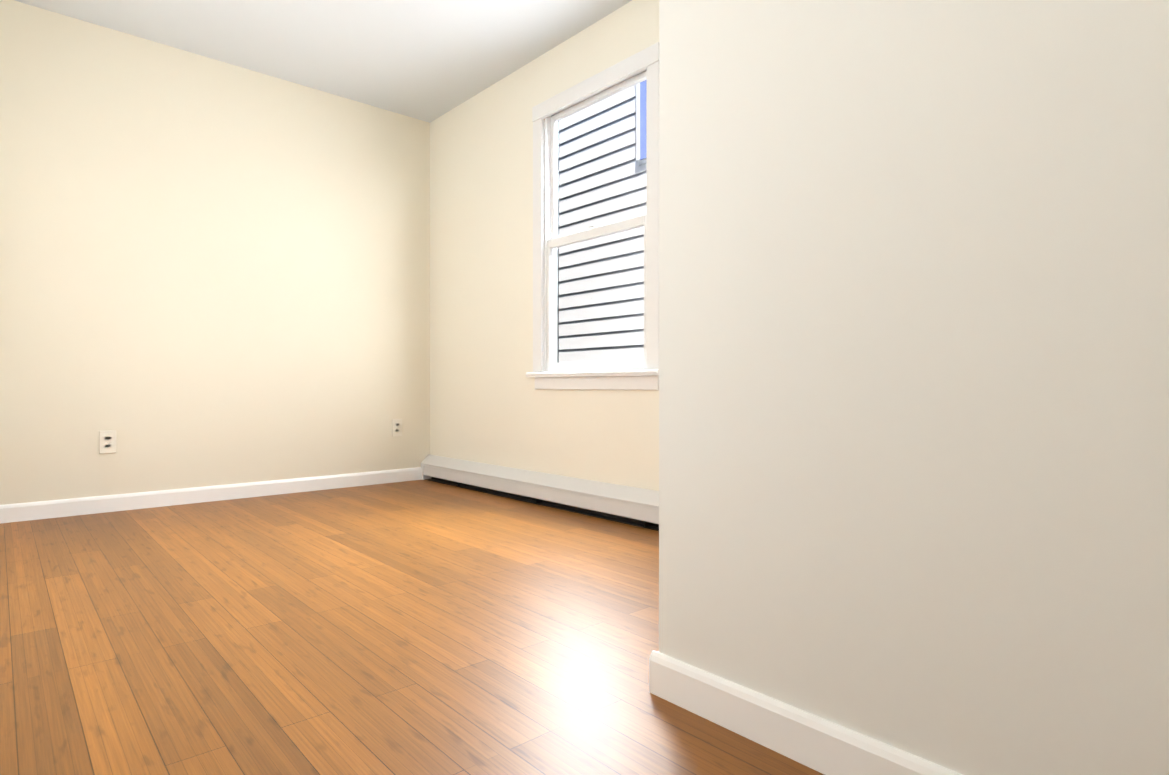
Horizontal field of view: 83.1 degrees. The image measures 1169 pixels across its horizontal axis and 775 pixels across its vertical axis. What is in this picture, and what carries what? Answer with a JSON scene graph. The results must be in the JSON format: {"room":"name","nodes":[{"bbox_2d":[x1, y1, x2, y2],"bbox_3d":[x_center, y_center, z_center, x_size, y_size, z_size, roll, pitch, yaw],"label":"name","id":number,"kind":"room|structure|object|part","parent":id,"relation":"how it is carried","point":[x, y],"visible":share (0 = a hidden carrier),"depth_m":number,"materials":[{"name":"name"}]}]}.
{"room":"empty room","nodes":[
{"label":"empty room","id":0,"kind":"room"},
{"bbox_2d":[0,0,429,504],"bbox_3d":[-2.094,-0.593,3.668,2.881,2.440,0.100,0,0,-42],"label":"wall","id":1,"kind":"structure","parent":0,"point":[213,272],"depth_m":3.58,"materials":[{"name":"beige paint"}]},
{"bbox_2d":[99,430,115,453],"bbox_3d":[-2.403,0.275,3.323,0.070,0.115,0.008,0,0,-42],"label":"electrical outlet","id":2,"kind":"object","parent":1,"relation":"attached to","point":[107,441],"visible":1,"depth_m":3.32,"materials":[{"name":"beige plastic"}]},
{"bbox_2d":[0,467,420,522],"bbox_3d":[-2.083,0.585,3.606,2.611,0.084,0.014,0,0,-42],"label":"baseboard","id":3,"kind":"structure","parent":1,"relation":"attached to","point":[18,512],"depth_m":3.56,"materials":[{"name":"white paint"}]},
{"bbox_2d":[392,419,401,435],"bbox_3d":[-1.239,0.265,4.362,0.070,0.115,0.008,0,0,-42],"label":"electrical outlet","id":4,"kind":"object","parent":1,"relation":"attached to","point":[396,427],"visible":1,"depth_m":4.36,"materials":[{"name":"beige plastic"}]},
{"bbox_2d":[15,0,631,122],"bbox_3d":[-0.440,-1.867,1.813,2.881,0.120,5.065,0,0,-42],"label":"ceiling","id":5,"kind":"structure","parent":0,"point":[429,61],"depth_m":3.39,"materials":[{"name":"white paint"}]},
{"bbox_2d":[0,480,823,774],"bbox_3d":[-0.441,0.693,1.820,2.881,0.120,5.065,0,0,-42],"label":"floor","id":6,"kind":"structure","parent":0,"point":[420,627],"depth_m":1.63,"materials":[{"name":"brown wood"}]},
{"bbox_2d":[421,454,658,530],"bbox_3d":[-0.034,0.545,3.322,0.070,0.166,3.162,0,0,-42],"label":"heater","id":7,"kind":"object","parent":6,"relation":"on","point":[635,506],"visible":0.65,"depth_m":3.45,"materials":[{"name":"metal"}]},
{"bbox_2d":[430,0,658,490],"bbox_3d":[0.596,-0.590,2.743,0.100,2.440,5.065,0,0,-42],"label":"wall","id":8,"kind":"structure","parent":0,"point":[490,404],"depth_m":3.84,"materials":[{"name":"beige paint"}]},
{"bbox_2d":[526,369,658,376],"bbox_3d":[0.018,-0.069,3.277,0.052,0.028,0.966,0,0,-42],"label":"window sill","id":9,"kind":"structure","parent":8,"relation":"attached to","point":[640,372],"depth_m":3.19,"materials":[{"name":"white paint"}]},
{"bbox_2d":[532,42,658,389],"bbox_3d":[0.070,-0.764,3.322,0.133,1.550,0.926,0,0,-42],"label":"window","id":10,"kind":"structure","parent":8,"relation":"in","point":[640,61],"depth_m":3.32,"materials":[{"name":"white paint"}]},
{"bbox_3d":[0.051,-0.447,3.305,0.034,0.724,0.740,0,0,-42],"label":"window sash","id":11,"kind":"part","parent":10,"relation":"part of","materials":[{"name":"white wood"}]},
{"bbox_3d":[0.076,-1.127,3.326,0.030,0.701,0.740,0,0,-42],"label":"window sash","id":12,"kind":"part","parent":10,"relation":"part of","materials":[{"name":"white wood"}]},
{"bbox_2d":[557,121,558,362],"bbox_3d":[0.637,-0.400,2.780,0.010,3.060,5.065,0,0,-42],"label":"wall","id":13,"kind":"structure","parent":0,"point":[558,263],"depth_m":3.66,"materials":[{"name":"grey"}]},
{"bbox_2d":[659,0,1168,774],"bbox_3d":[1.167,-0.585,1.131,1.196,2.440,1.700,0,0,-42],"label":"wall","id":14,"kind":"structure","parent":0,"point":[913,376],"depth_m":0.98,"materials":[{"name":"beige paint"}]},
{"bbox_2d":[649,650,962,774],"bbox_3d":[0.711,0.594,0.737,0.014,0.084,1.714,0,0,-42],"label":"baseboard","id":15,"kind":"structure","parent":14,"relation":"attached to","point":[818,743],"depth_m":1.14,"materials":[{"name":"white paint"}]},
{"bbox_3d":[-1.662,1.170,5.917,0.754,0.100,17.000,0,0,-42],"label":"ground","id":16,"kind":"structure","parent":0,"visible":0},
{"bbox_2d":[559,80,646,362],"bbox_3d":[-1.393,-1.680,6.148,0.035,5.600,17.000,0,0,-42],"label":"window pane","id":17,"kind":"object","parent":16,"relation":"on","point":[621,264],"depth_m":4.46,"materials":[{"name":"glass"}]}
]}

